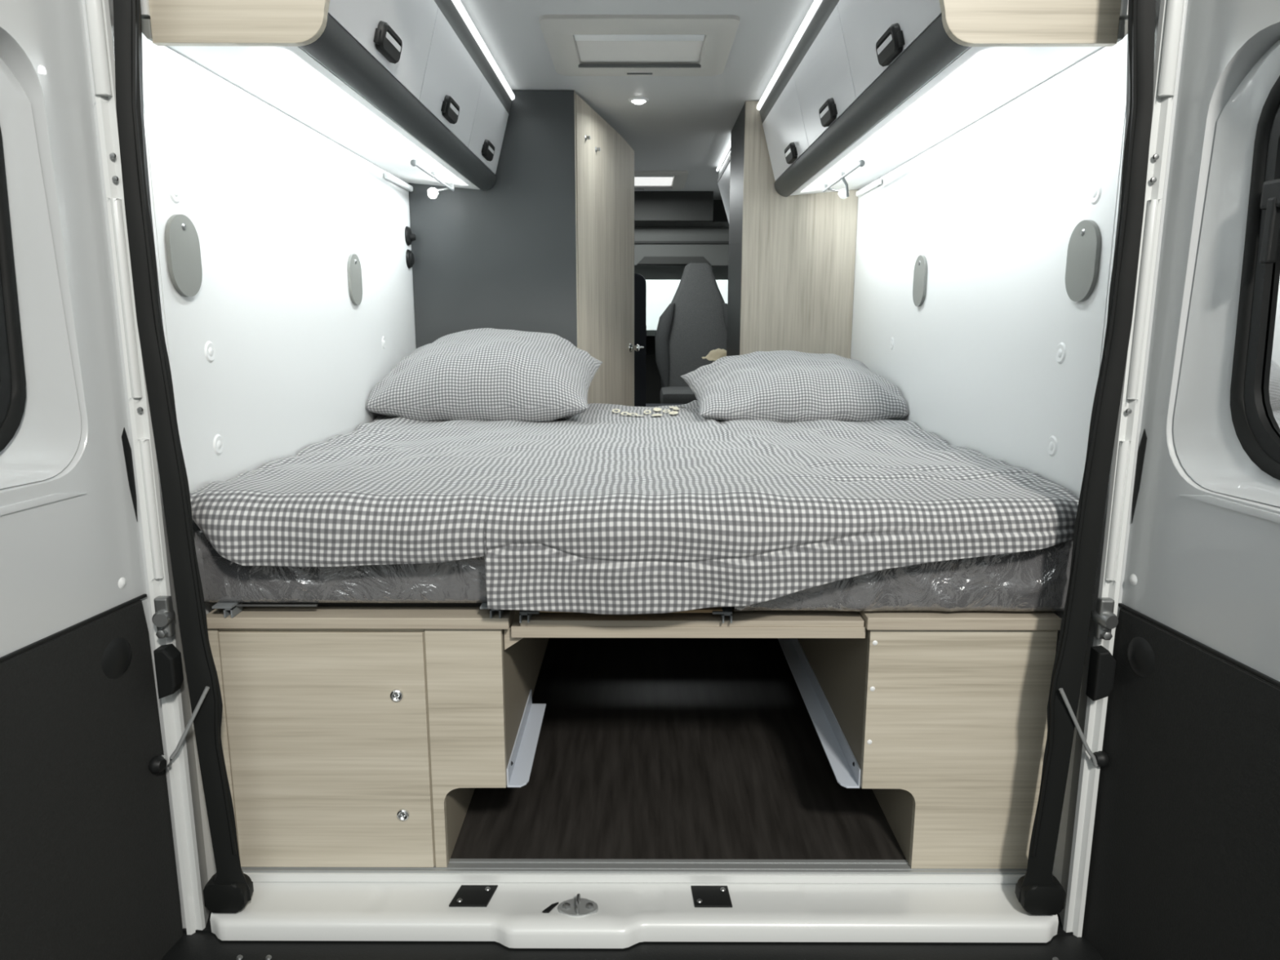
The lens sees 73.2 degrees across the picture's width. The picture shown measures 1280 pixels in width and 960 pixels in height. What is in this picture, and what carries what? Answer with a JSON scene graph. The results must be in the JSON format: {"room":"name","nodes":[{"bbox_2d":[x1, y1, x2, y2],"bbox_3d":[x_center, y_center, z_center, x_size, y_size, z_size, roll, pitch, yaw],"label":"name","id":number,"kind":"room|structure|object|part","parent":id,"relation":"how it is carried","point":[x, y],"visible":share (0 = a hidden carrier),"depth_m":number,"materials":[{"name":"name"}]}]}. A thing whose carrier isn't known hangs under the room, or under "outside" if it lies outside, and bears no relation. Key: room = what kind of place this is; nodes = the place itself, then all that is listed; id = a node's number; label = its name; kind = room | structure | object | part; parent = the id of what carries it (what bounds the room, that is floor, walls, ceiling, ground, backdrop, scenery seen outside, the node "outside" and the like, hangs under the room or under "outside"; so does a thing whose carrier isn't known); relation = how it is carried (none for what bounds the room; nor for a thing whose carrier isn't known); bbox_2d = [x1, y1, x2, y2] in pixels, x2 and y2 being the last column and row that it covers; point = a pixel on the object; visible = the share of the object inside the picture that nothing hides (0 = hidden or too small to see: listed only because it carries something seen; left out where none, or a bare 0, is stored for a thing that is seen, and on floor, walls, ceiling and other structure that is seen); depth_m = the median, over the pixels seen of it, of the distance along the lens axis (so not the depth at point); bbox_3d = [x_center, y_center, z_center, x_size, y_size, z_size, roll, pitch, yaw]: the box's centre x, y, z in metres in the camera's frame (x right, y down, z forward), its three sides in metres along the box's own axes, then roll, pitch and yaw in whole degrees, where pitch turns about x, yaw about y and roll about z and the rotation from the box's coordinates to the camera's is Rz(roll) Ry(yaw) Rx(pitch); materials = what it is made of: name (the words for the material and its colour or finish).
{"room":"vehicle interior","nodes":[
{"label":"vehicle interior","id":0,"kind":"room"},
{"bbox_2d":[142,32,416,880],"bbox_3d":[-0.858,-0.565,3.767,0.054,1.872,4.685,0,11,0],"label":"wall","id":1,"kind":"structure","parent":0,"point":[273,357],"depth_m":1.90,"materials":[{"name":"white plastic"}]},
{"bbox_2d":[164,213,202,296],"bbox_3d":[-0.833,-0.410,1.577,0.011,0.146,0.106,0,11,0],"label":"cover plate","id":2,"kind":"object","parent":1,"relation":"attached to","point":[181,237],"visible":1,"depth_m":1.57,"materials":[{"name":"grey plastic"}]},
{"bbox_2d":[140,0,514,191],"bbox_3d":[-0.640,-1.041,2.230,0.392,0.324,1.715,0,11,0],"label":"locker","id":3,"kind":"object","parent":1,"relation":"attached to","point":[394,83],"visible":0.98,"depth_m":1.85,"materials":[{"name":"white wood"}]},
{"bbox_3d":[-0.631,-0.884,1.403,0.350,0.324,0.018,0,11,0],"label":"panel","id":4,"kind":"part","parent":3,"relation":"part of","materials":[{"name":"brown wood"}]},
{"bbox_3d":[-0.502,-0.940,1.713,0.069,0.208,0.606,0,11,0],"label":"door","id":5,"kind":"part","parent":3,"relation":"part of","materials":[{"name":"white laminate"}]},
{"bbox_3d":[-0.504,-0.877,1.725,0.027,0.053,0.133,0,11,0],"label":"handle","id":6,"kind":"part","parent":3,"relation":"part of","materials":[{"name":"black plastic"}]},
{"bbox_2d":[410,159,454,198],"bbox_3d":[-0.686,-0.957,2.767,0.076,0.058,0.541,0,11,0],"label":"reading lamp","id":7,"kind":"object","parent":3,"relation":"attached to","point":[433,193],"visible":1,"depth_m":2.92,"materials":[{"name":"grey metal"}]},
{"bbox_3d":[-0.659,-0.924,2.510,0.021,0.019,0.020,-5,12,-26],"label":"knob","id":8,"kind":"part","parent":7,"relation":"part of","materials":[{"name":"grey metal"}]},
{"bbox_3d":[-0.658,-0.973,2.775,0.008,0.012,0.520,0,11,0],"label":"arm","id":9,"kind":"part","parent":7,"relation":"part of","materials":[{"name":"grey"}]},
{"bbox_3d":[-0.685,-0.998,2.960,0.062,0.021,0.016,-8,13,-35],"label":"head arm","id":10,"kind":"part","parent":7,"relation":"part of","materials":[{"name":"silver metal"}]},
{"bbox_3d":[-0.501,-1.051,2.297,0.069,0.208,0.577,0,11,0],"label":"door","id":11,"kind":"part","parent":3,"relation":"part of","materials":[{"name":"white laminate"}]},
{"bbox_3d":[-0.502,-0.983,2.285,0.027,0.053,0.133,0,11,0],"label":"handle","id":12,"kind":"part","parent":3,"relation":"part of","materials":[{"name":"black plastic"}]},
{"bbox_3d":[-0.500,-1.151,2.826,0.069,0.208,0.495,0,11,0],"label":"door","id":13,"kind":"part","parent":3,"relation":"part of","materials":[{"name":"white"}]},
{"bbox_3d":[-0.501,-1.089,2.845,0.027,0.053,0.133,0,11,0],"label":"handle","id":14,"kind":"part","parent":3,"relation":"part of","materials":[{"name":"black plastic"}]},
{"bbox_2d":[347,253,362,305],"bbox_3d":[-0.831,-0.586,2.518,0.011,0.146,0.100,0,11,0],"label":"cover plate","id":15,"kind":"object","parent":1,"relation":"attached to","point":[354,270],"visible":1,"depth_m":2.51,"materials":[{"name":"grey plastic"}]},
{"bbox_2d":[384,172,413,191],"bbox_3d":[-0.824,-1.019,2.950,0.016,0.020,0.300,0,11,0],"label":"light strip","id":16,"kind":"object","parent":1,"relation":"attached to","point":[388,175],"visible":1,"depth_m":2.92,"materials":[{"name":"white plastic"}]},
{"bbox_2d":[405,248,413,268],"bbox_3d":[-0.828,-0.798,3.109,0.017,0.068,0.068,0,11,0],"label":"socket","id":17,"kind":"object","parent":1,"relation":"attached to","point":[409,255],"visible":1,"depth_m":3.09,"materials":[{"name":"black plastic"}]},
{"bbox_3d":[-0.822,-0.798,3.109,0.005,0.048,0.048,0,11,0],"label":"lid","id":18,"kind":"part","parent":17,"relation":"part of","materials":[{"name":"black plastic"}]},
{"bbox_2d":[404,226,416,245],"bbox_3d":[-0.821,-0.876,3.094,0.030,0.068,0.068,0,11,0],"label":"socket","id":19,"kind":"object","parent":1,"relation":"attached to","point":[409,237],"visible":1,"depth_m":3.08,"materials":[{"name":"black plastic"}]},
{"bbox_2d":[182,911,1082,934],"bbox_3d":[-0.011,0.962,1.721,1.720,0.238,0.130,0,11,0],"label":"trim","id":20,"kind":"structure","parent":1,"relation":"attached to","point":[207,929],"depth_m":1.64,"materials":[{"name":"black plastic"}]},
{"bbox_2d":[161,932,1103,959],"bbox_3d":[-0.012,1.000,1.525,1.800,0.237,0.270,0,11,0],"label":"bumper cover","id":21,"kind":"object","parent":1,"relation":"attached to","point":[197,945],"visible":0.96,"depth_m":1.59,"materials":[{"name":"black plastic"}]},
{"bbox_2d":[209,881,1058,948],"bbox_3d":[-0.011,0.827,1.672,1.600,0.045,0.176,0,11,0],"label":"trim","id":22,"kind":"structure","parent":1,"relation":"attached to","point":[628,914],"depth_m":1.62,"materials":[{"name":"white paint"}]},
{"bbox_2d":[448,884,497,906],"bbox_3d":[-0.323,0.809,1.676,0.084,0.009,0.059,0,11,0],"label":"plate","id":23,"kind":"object","parent":22,"relation":"on","point":[468,895],"visible":1,"depth_m":1.67,"materials":[{"name":"black plastic"}]},
{"bbox_2d":[542,893,598,916],"bbox_3d":[-0.132,0.804,1.633,0.104,0.028,0.048,0,11,0],"label":"latch striker","id":24,"kind":"object","parent":22,"relation":"on","point":[578,906],"visible":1,"depth_m":1.63,"materials":[{"name":"silver metal"}]},
{"bbox_2d":[240,858,1026,883],"bbox_3d":[-0.011,0.785,1.733,1.600,0.022,0.047,0,11,0],"label":"threshold strip","id":25,"kind":"object","parent":22,"relation":"on","point":[458,870],"visible":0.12,"depth_m":1.72,"materials":[{"name":"silver metal"}]},
{"bbox_2d":[690,885,732,907],"bbox_3d":[0.139,0.809,1.675,0.076,0.009,0.059,0,11,0],"label":"plate","id":26,"kind":"object","parent":22,"relation":"on","point":[704,896],"visible":1,"depth_m":1.67,"materials":[{"name":"black plastic"}]},
{"bbox_2d":[408,90,577,348],"bbox_3d":[-0.534,-0.461,3.229,0.604,1.870,0.022,0,11,0],"label":"wall","id":27,"kind":"structure","parent":0,"point":[504,255],"depth_m":3.14,"materials":[{"name":"dark grey painted panel"}]},
{"bbox_2d":[575,93,644,406],"bbox_3d":[-0.118,-0.541,3.609,0.068,1.846,0.775,3,11,15],"label":"bathroom door","id":28,"kind":"structure","parent":27,"relation":"in","point":[605,161],"depth_m":3.49,"materials":[{"name":"brown wood"}]},
{"bbox_3d":[-0.023,-0.598,3.901,0.040,0.040,0.040,3,11,15],"label":"handle","id":29,"kind":"part","parent":28,"relation":"part of","materials":[{"name":"silver metal"}]},
{"bbox_2d":[460,0,814,199],"bbox_3d":[-0.004,-1.510,3.608,1.800,0.048,4.680,0,11,0],"label":"ceiling","id":30,"kind":"structure","parent":0,"point":[686,122],"depth_m":2.90,"materials":[{"name":"white plastic"}]},
{"bbox_2d":[628,97,648,104],"bbox_3d":[-0.005,-1.397,3.182,0.078,0.016,0.078,0,11,0],"label":"recessed light","id":31,"kind":"object","parent":30,"relation":"in","point":[637,100],"visible":1,"depth_m":3.16,"materials":[{"name":"white plastic"}]},
{"bbox_2d":[538,14,739,75],"bbox_3d":[-0.001,-1.290,2.553,0.540,0.052,0.545,0,11,0],"label":"roof hatch","id":32,"kind":"object","parent":30,"relation":"attached to","point":[578,45],"visible":1,"depth_m":2.50,"materials":[{"name":"grey plastic"}]},
{"bbox_2d":[575,40,702,62],"bbox_3d":[-0.001,-1.283,2.555,0.368,0.004,0.297,0,11,0],"label":"blind","id":33,"kind":"object","parent":32,"relation":"hanging from","point":[586,51],"depth_m":2.59,"materials":[{"name":"white"}]},
{"bbox_3d":[-0.002,-1.252,2.434,0.368,0.007,0.053,0,11,0],"label":"blind rail","id":34,"kind":"part","parent":32,"relation":"part of","materials":[{"name":"white plastic"}]},
{"bbox_3d":[-0.001,-1.298,2.700,0.384,0.010,0.010,0,11,0],"label":"blind rail","id":35,"kind":"part","parent":32,"relation":"part of","materials":[{"name":"grey plastic"}]},
{"bbox_2d":[634,170,688,189],"bbox_3d":[-0.016,-1.760,5.027,0.570,0.052,0.600,0,11,0],"label":"roof hatch","id":36,"kind":"object","parent":30,"relation":"attached to","point":[643,180],"visible":0.57,"depth_m":5.00,"materials":[{"name":"grey plastic"}]},
{"bbox_3d":[-0.016,-1.781,5.244,0.428,0.010,0.010,0,11,0],"label":"blind rail","id":37,"kind":"part","parent":36,"relation":"part of","materials":[{"name":"grey plastic"}]},
{"bbox_2d":[634,177,673,186],"bbox_3d":[-0.016,-1.752,5.028,0.412,0.004,0.442,0,11,0],"label":"blind","id":38,"kind":"object","parent":36,"relation":"hanging from","point":[638,181],"depth_m":5.09,"materials":[{"name":"white"}]},
{"bbox_3d":[-0.017,-1.708,4.836,0.412,0.007,0.053,0,11,0],"label":"blind rail","id":39,"kind":"part","parent":36,"relation":"part of","materials":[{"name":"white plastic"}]},
{"bbox_2d":[450,637,906,859],"bbox_3d":[-0.005,0.239,4.639,1.720,0.030,5.866,0,11,0],"label":"floor","id":40,"kind":"structure","parent":0,"point":[647,748],"depth_m":2.10,"materials":[{"name":"brown wood"}]},
{"bbox_2d":[207,609,549,867],"bbox_3d":[-0.543,0.377,2.475,0.563,0.505,1.645,0,11,0],"label":"storage cabinet","id":41,"kind":"object","parent":40,"relation":"on","point":[341,747],"visible":0.82,"depth_m":1.67,"materials":[{"name":"brown wood"}]},
{"bbox_3d":[-0.604,0.282,1.638,0.389,0.006,0.014,0,11,0],"label":"rail","id":42,"kind":"part","parent":41,"relation":"part of","materials":[{"name":"brown wood"}]},
{"bbox_3d":[-0.604,0.529,1.681,0.386,0.493,0.016,0,11,0],"label":"door","id":43,"kind":"part","parent":41,"relation":"part of","materials":[{"name":"brown wood"}]},
{"bbox_2d":[206,606,516,629],"bbox_3d":[-0.533,0.119,2.407,0.576,0.022,1.610,0,11,0],"label":"board","id":44,"kind":"object","parent":41,"relation":"on","point":[251,617],"visible":0.25,"depth_m":1.62,"materials":[{"name":"brown wood"}]},
{"bbox_3d":[-0.335,0.526,1.683,0.145,0.503,0.016,0,11,0],"label":"panel","id":45,"kind":"part","parent":41,"relation":"part of","materials":[{"name":"brown wood"}]},
{"bbox_3d":[-0.269,0.290,2.462,0.016,0.329,1.604,0,11,0],"label":"panel","id":46,"kind":"part","parent":41,"relation":"part of","materials":[{"name":"beige wood"}]},
{"bbox_2d":[506,689,546,787],"bbox_3d":[-0.242,0.554,1.879,0.040,0.040,0.368,0,11,0],"label":"rail","id":47,"kind":"object","parent":41,"relation":"attached to","point":[519,766],"visible":1,"depth_m":1.85,"materials":[{"name":"white metal"}]},
{"bbox_2d":[503,606,865,649],"bbox_3d":[0.085,0.149,2.418,0.687,0.065,1.598,0,11,0],"label":"cross beam","id":48,"kind":"structure","parent":41,"relation":"attached to","point":[762,624],"depth_m":1.63,"materials":[{"name":"brown wood"}]},
{"bbox_2d":[212,602,732,622],"bbox_3d":[-0.013,0.108,2.371,1.568,0.032,1.554,0,11,0],"label":"base","id":49,"kind":"object","parent":48,"relation":"on","point":[233,608],"visible":0.09,"depth_m":1.63,"materials":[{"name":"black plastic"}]},
{"bbox_2d":[197,528,487,603],"bbox_3d":[-0.547,0.011,2.417,0.556,0.140,1.669,0,11,0],"label":"mattress","id":50,"kind":"object","parent":49,"relation":"on","point":[464,580],"visible":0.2,"depth_m":1.62,"materials":[{"name":"plastic"}]},
{"bbox_2d":[733,540,1071,611],"bbox_3d":[0.496,0.017,2.415,0.634,0.158,1.673,0,11,0],"label":"mattress","id":51,"kind":"object","parent":49,"relation":"on","point":[1033,580],"visible":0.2,"depth_m":1.62,"materials":[{"name":"plastic"}]},
{"bbox_2d":[190,400,1079,614],"bbox_3d":[-0.009,-0.029,2.380,1.647,0.226,1.752,0,11,0],"label":"duvet","id":52,"kind":"object","parent":51,"relation":"on","point":[606,508],"visible":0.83,"depth_m":1.56,"materials":[{"name":"fabric"}]},
{"bbox_2d":[365,328,603,422],"bbox_3d":[-0.493,-0.362,2.865,0.717,0.278,0.594,0,11,0],"label":"pillow","id":53,"kind":"object","parent":52,"relation":"on","point":[481,374],"visible":0.98,"depth_m":2.63,"materials":[{"name":"fabric"}]},
{"bbox_2d":[612,406,683,415],"bbox_3d":[0.068,-0.234,2.934,0.299,0.013,0.198,-6,12,-28],"label":"letters","id":54,"kind":"object","parent":52,"relation":"on","point":[673,411],"depth_m":2.95,"materials":[{"name":"beige"}]},
{"bbox_2d":[680,350,908,422],"bbox_3d":[0.485,-0.329,2.895,0.670,0.204,0.651,0,11,0],"label":"pillow","id":55,"kind":"object","parent":52,"relation":"on","point":[780,385],"visible":0.99,"depth_m":2.65,"materials":[{"name":"fabric"}]},
{"bbox_3d":[0.100,0.123,2.414,0.650,0.012,1.596,0,11,0],"label":"plate","id":56,"kind":"part","parent":48,"relation":"part of","materials":[{"name":"brown wood"}]},
{"bbox_2d":[645,324,661,403],"bbox_3d":[0.001,-0.801,7.249,1.760,1.040,0.530,0,11,0],"label":"fascia","id":57,"kind":"object","parent":40,"relation":"on","point":[653,380],"visible":0.04,"depth_m":7.00,"materials":[{"name":"grey"}]},
{"bbox_2d":[645,324,646,354],"bbox_3d":[-0.139,-1.109,6.993,0.380,0.340,0.140,0,11,0],"label":"hood","id":58,"kind":"object","parent":57,"relation":"attached to","point":[646,325],"depth_m":6.94,"materials":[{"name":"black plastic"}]},
{"bbox_2d":[634,273,683,407],"bbox_3d":[-0.214,-0.469,4.804,1.020,1.300,0.620,0,11,0],"label":"seat","id":59,"kind":"object","parent":40,"relation":"on","point":[640,285],"visible":0.16,"depth_m":4.44,"materials":[{"name":"black fabric"}]},
{"bbox_3d":[-0.346,-0.643,4.511,0.755,0.850,0.110,0,11,0],"label":"backrest","id":60,"kind":"part","parent":59,"relation":"part of","materials":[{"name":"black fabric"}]},
{"bbox_2d":[645,403,683,407],"bbox_3d":[-0.214,-0.332,4.886,1.020,0.160,0.510,0,11,0],"label":"cushion","id":61,"kind":"object","parent":59,"relation":"on","point":[651,405],"depth_m":5.03,"materials":[{"name":"black fabric"}]},
{"bbox_2d":[654,262,727,404],"bbox_3d":[0.383,-0.673,5.534,0.571,1.430,0.654,0,11,0],"label":"seat","id":62,"kind":"object","parent":40,"relation":"on","point":[694,324],"visible":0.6,"depth_m":5.66,"materials":[{"name":"grey fabric"}]},
{"bbox_2d":[660,386,697,404],"bbox_3d":[0.383,-0.513,5.492,0.500,0.130,0.510,0,11,0],"label":"cushion","id":63,"kind":"object","parent":62,"relation":"on","point":[676,395],"depth_m":5.24,"materials":[{"name":"grey fabric"}]},
{"bbox_2d":[726,101,857,359],"bbox_3d":[0.607,-0.535,3.629,0.432,1.870,0.540,0,11,0],"label":"wardrobe","id":64,"kind":"object","parent":40,"relation":"on","point":[791,259],"visible":0.29,"depth_m":3.31,"materials":[{"name":"brown wood"}]},
{"bbox_3d":[0.399,-0.537,3.639,0.016,1.870,0.522,0,11,0],"label":"panel","id":65,"kind":"part","parent":64,"relation":"part of","materials":[{"name":"grey"}]},
{"bbox_2d":[797,627,1057,868],"bbox_3d":[0.614,0.378,2.477,0.354,0.505,1.638,0,11,0],"label":"storage cabinet","id":66,"kind":"object","parent":40,"relation":"on","point":[947,730],"visible":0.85,"depth_m":1.67,"materials":[{"name":"brown wood"}]},
{"bbox_2d":[777,638,861,788],"bbox_3d":[0.416,0.465,2.355,0.040,0.040,1.338,0,11,0],"label":"rail","id":67,"kind":"object","parent":66,"relation":"attached to","point":[846,771],"visible":0.82,"depth_m":1.97,"materials":[{"name":"white metal"}]},
{"bbox_3d":[0.445,0.291,2.461,0.016,0.329,1.604,0,11,0],"label":"panel","id":68,"kind":"part","parent":66,"relation":"part of","materials":[{"name":"beige wood"}]},
{"bbox_2d":[857,610,1061,630],"bbox_3d":[0.610,0.120,2.405,0.363,0.024,1.610,0,11,0],"label":"board","id":69,"kind":"object","parent":66,"relation":"on","point":[874,620],"visible":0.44,"depth_m":1.61,"materials":[{"name":"brown wood"}]},
{"bbox_3d":[0.603,-0.191,4.455,0.435,0.885,0.925,0,11,0],"label":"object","id":70,"kind":"object","parent":40,"relation":"on","visible":0},
{"bbox_2d":[701,348,726,360],"bbox_3d":[0.385,-0.603,4.126,0.170,0.054,0.200,0,11,0],"label":"cloth","id":71,"kind":"object","parent":70,"relation":"on","point":[714,355],"visible":0.63,"depth_m":4.07,"materials":[{"name":"beige fabric"}]},
{"bbox_2d":[645,280,728,329],"bbox_3d":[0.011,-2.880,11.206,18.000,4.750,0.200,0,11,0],"label":"windshield","id":72,"kind":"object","parent":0,"point":[660,293],"depth_m":11.20,"materials":[{"name":"white glass"}]},
{"bbox_2d":[850,34,1127,884],"bbox_3d":[0.848,-0.562,3.764,0.054,1.872,4.685,0,11,0],"label":"wall","id":73,"kind":"structure","parent":0,"point":[997,360],"depth_m":1.92,"materials":[{"name":"white plastic"}]},
{"bbox_2d":[716,142,730,222],"bbox_3d":[0.614,-1.417,4.205,0.415,0.328,0.860,0,11,0],"label":"locker","id":74,"kind":"object","parent":73,"relation":"attached to","point":[723,170],"visible":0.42,"depth_m":4.35,"materials":[{"name":"grey"}]},
{"bbox_2d":[855,178,881,196],"bbox_3d":[0.812,-1.039,3.065,0.016,0.020,0.300,0,11,0],"label":"light strip","id":75,"kind":"object","parent":73,"relation":"attached to","point":[877,182],"visible":1,"depth_m":3.03,"materials":[{"name":"white plastic"}]},
{"bbox_2d":[912,255,927,306],"bbox_3d":[0.816,-0.581,2.516,0.011,0.146,0.100,0,11,0],"label":"cover plate","id":76,"kind":"object","parent":73,"relation":"attached to","point":[920,273],"visible":1,"depth_m":2.50,"materials":[{"name":"grey plastic"}]},
{"bbox_2d":[756,0,1128,196],"bbox_3d":[0.626,-1.053,2.302,0.392,0.324,1.865,0,11,0],"label":"locker","id":77,"kind":"object","parent":73,"relation":"attached to","point":[880,83],"visible":1,"depth_m":1.86,"materials":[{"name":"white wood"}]},
{"bbox_3d":[0.487,-1.162,2.889,0.069,0.208,0.665,0,11,0],"label":"door","id":78,"kind":"part","parent":77,"relation":"part of","materials":[{"name":"white"}]},
{"bbox_3d":[0.492,-1.067,2.811,0.027,0.053,0.133,0,11,0],"label":"handle","id":79,"kind":"part","parent":77,"relation":"part of","materials":[{"name":"black plastic"}]},
{"bbox_3d":[0.486,-1.045,2.276,0.069,0.208,0.577,0,11,0],"label":"door","id":80,"kind":"part","parent":77,"relation":"part of","materials":[{"name":"white laminate"}]},
{"bbox_3d":[0.491,-0.961,2.251,0.027,0.053,0.133,0,11,0],"label":"handle","id":81,"kind":"part","parent":77,"relation":"part of","materials":[{"name":"black plastic"}]},
{"bbox_2d":[822,160,865,199],"bbox_3d":[0.673,-0.947,2.767,0.076,0.074,0.541,0,11,0],"label":"reading lamp","id":82,"kind":"object","parent":77,"relation":"attached to","point":[843,193],"visible":1,"depth_m":2.77,"materials":[{"name":"grey metal"}]},
{"bbox_3d":[0.672,-0.996,2.957,0.062,0.021,0.016,8,13,35],"label":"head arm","id":83,"kind":"part","parent":82,"relation":"part of","materials":[{"name":"silver metal"}]},
{"bbox_3d":[0.645,-0.970,2.773,0.008,0.012,0.520,0,11,0],"label":"arm","id":84,"kind":"part","parent":82,"relation":"part of","materials":[{"name":"grey metal"}]},
{"bbox_3d":[0.659,-0.938,2.758,0.039,0.060,0.011,-9,14,-39],"label":"stem","id":85,"kind":"part","parent":82,"relation":"part of","materials":[{"name":"grey metal"}]},
{"bbox_3d":[0.645,-0.922,2.507,0.021,0.019,0.020,5,12,26],"label":"knob","id":86,"kind":"part","parent":82,"relation":"part of","materials":[{"name":"grey metal"}]},
{"bbox_3d":[0.485,-0.936,1.701,0.069,0.208,0.586,0,11,0],"label":"door","id":87,"kind":"part","parent":77,"relation":"part of","materials":[{"name":"white laminate"}]},
{"bbox_3d":[0.490,-0.855,1.691,0.027,0.053,0.133,0,11,0],"label":"handle","id":88,"kind":"part","parent":77,"relation":"part of","materials":[{"name":"black plastic"}]},
{"bbox_3d":[0.613,-0.882,1.400,0.350,0.324,0.018,0,11,0],"label":"panel","id":89,"kind":"part","parent":77,"relation":"part of","materials":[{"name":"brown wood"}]},
{"bbox_2d":[1065,219,1101,302],"bbox_3d":[0.814,-0.403,1.587,0.011,0.146,0.106,0,11,0],"label":"cover plate","id":90,"kind":"object","parent":73,"relation":"attached to","point":[1083,253],"visible":1,"depth_m":1.58,"materials":[{"name":"grey plastic"}]},
{"bbox_3d":[-0.924,-1.168,6.952,0.050,1.930,1.800,0,11,0],"label":"wall","id":91,"kind":"structure","parent":0,"visible":0},
{"bbox_2d":[634,191,728,279],"bbox_3d":[0.002,-1.833,6.494,1.800,0.550,1.950,0,11,0],"label":"shelf","id":92,"kind":"object","parent":91,"relation":"attached to","point":[673,230],"visible":0.27,"depth_m":5.69,"materials":[{"name":"grey plastic"}]},
{"bbox_3d":[-0.213,-1.765,5.566,1.365,0.181,0.100,0,11,0],"label":"dark panel","id":93,"kind":"part","parent":92,"relation":"part of","materials":[{"name":"grey"}]},
{"bbox_3d":[-0.949,-0.588,4.487,0.030,2.250,6.060,0,11,0],"label":"wall","id":94,"kind":"structure","parent":0,"visible":0},
{"bbox_2d":[0,0,186,959],"bbox_3d":[-0.955,0.088,1.110,0.094,2.100,0.814,2,11,8],"label":"door","id":95,"kind":"structure","parent":94,"relation":"in","point":[90,865],"depth_m":1.34,"materials":[{"name":"grey paint"}]},
{"bbox_2d":[148,686,209,773],"bbox_3d":[-0.817,0.445,1.527,0.105,0.154,0.041,0,11,0],"label":"stay","id":96,"kind":"object","parent":95,"relation":"attached to","point":[157,764],"visible":1,"depth_m":1.53,"materials":[{"name":"silver metal"}]},
{"bbox_3d":[-0.857,0.507,1.533,0.022,0.029,0.030,2,11,8],"label":"ball knob","id":97,"kind":"part","parent":96,"relation":"part of","materials":[{"name":"black plastic"}]},
{"bbox_3d":[-0.807,0.441,1.538,0.085,0.150,0.009,-1,11,-7],"label":"rod","id":98,"kind":"part","parent":96,"relation":"part of","materials":[{"name":"silver metal"}]},
{"bbox_2d":[84,0,216,934],"bbox_3d":[-0.875,0.052,1.515,0.130,2.100,0.140,0,11,0],"label":"trim","id":99,"kind":"structure","parent":94,"relation":"attached to","point":[170,666],"depth_m":1.48,"materials":[{"name":"white paint"}]},
{"bbox_3d":[-0.829,0.238,1.502,0.024,0.072,0.018,0,11,0],"label":"hinge plate","id":100,"kind":"part","parent":99,"relation":"part of","materials":[{"name":"silver metal"}]},
{"bbox_2d":[112,0,253,912],"bbox_3d":[-0.783,-0.117,1.480,0.098,1.874,0.084,0,11,0],"label":"seal","id":101,"kind":"object","parent":94,"relation":"attached to","point":[229,890],"visible":1,"depth_m":1.47,"materials":[{"name":"black rubber"}]},
{"bbox_3d":[0.941,-0.585,4.484,0.030,2.250,6.060,0,11,0],"label":"wall","id":102,"kind":"structure","parent":0,"visible":0},
{"bbox_2d":[1014,0,1155,915],"bbox_3d":[0.764,-0.115,1.478,0.096,1.874,0.084,0,11,0],"label":"seal","id":103,"kind":"object","parent":102,"relation":"attached to","point":[1039,892],"visible":1,"depth_m":1.47,"materials":[{"name":"black rubber"}]},
{"bbox_2d":[1052,0,1184,937],"bbox_3d":[0.855,0.055,1.512,0.129,2.100,0.140,0,11,0],"label":"trim","id":104,"kind":"structure","parent":102,"relation":"attached to","point":[1100,664],"depth_m":1.48,"materials":[{"name":"white paint"}]},
{"bbox_3d":[0.807,0.241,1.499,0.024,0.072,0.018,0,11,0],"label":"hinge plate","id":105,"kind":"part","parent":104,"relation":"part of","materials":[{"name":"silver metal"}]},
{"bbox_2d":[1082,0,1279,959],"bbox_3d":[0.919,0.092,1.104,0.094,2.100,0.814,-1,11,-6],"label":"door","id":106,"kind":"structure","parent":102,"relation":"in","point":[1184,860],"depth_m":1.32,"materials":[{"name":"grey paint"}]},
{"bbox_2d":[1058,688,1108,767],"bbox_3d":[0.793,0.443,1.551,0.100,0.153,0.039,0,11,0],"label":"stay","id":107,"kind":"object","parent":106,"relation":"attached to","point":[1100,758],"visible":1,"depth_m":1.54,"materials":[{"name":"silver metal"}]},
{"bbox_3d":[0.831,0.504,1.558,0.023,0.030,0.030,0,11,0],"label":"ball knob","id":108,"kind":"part","parent":107,"relation":"part of","materials":[{"name":"black plastic"}]}
]}

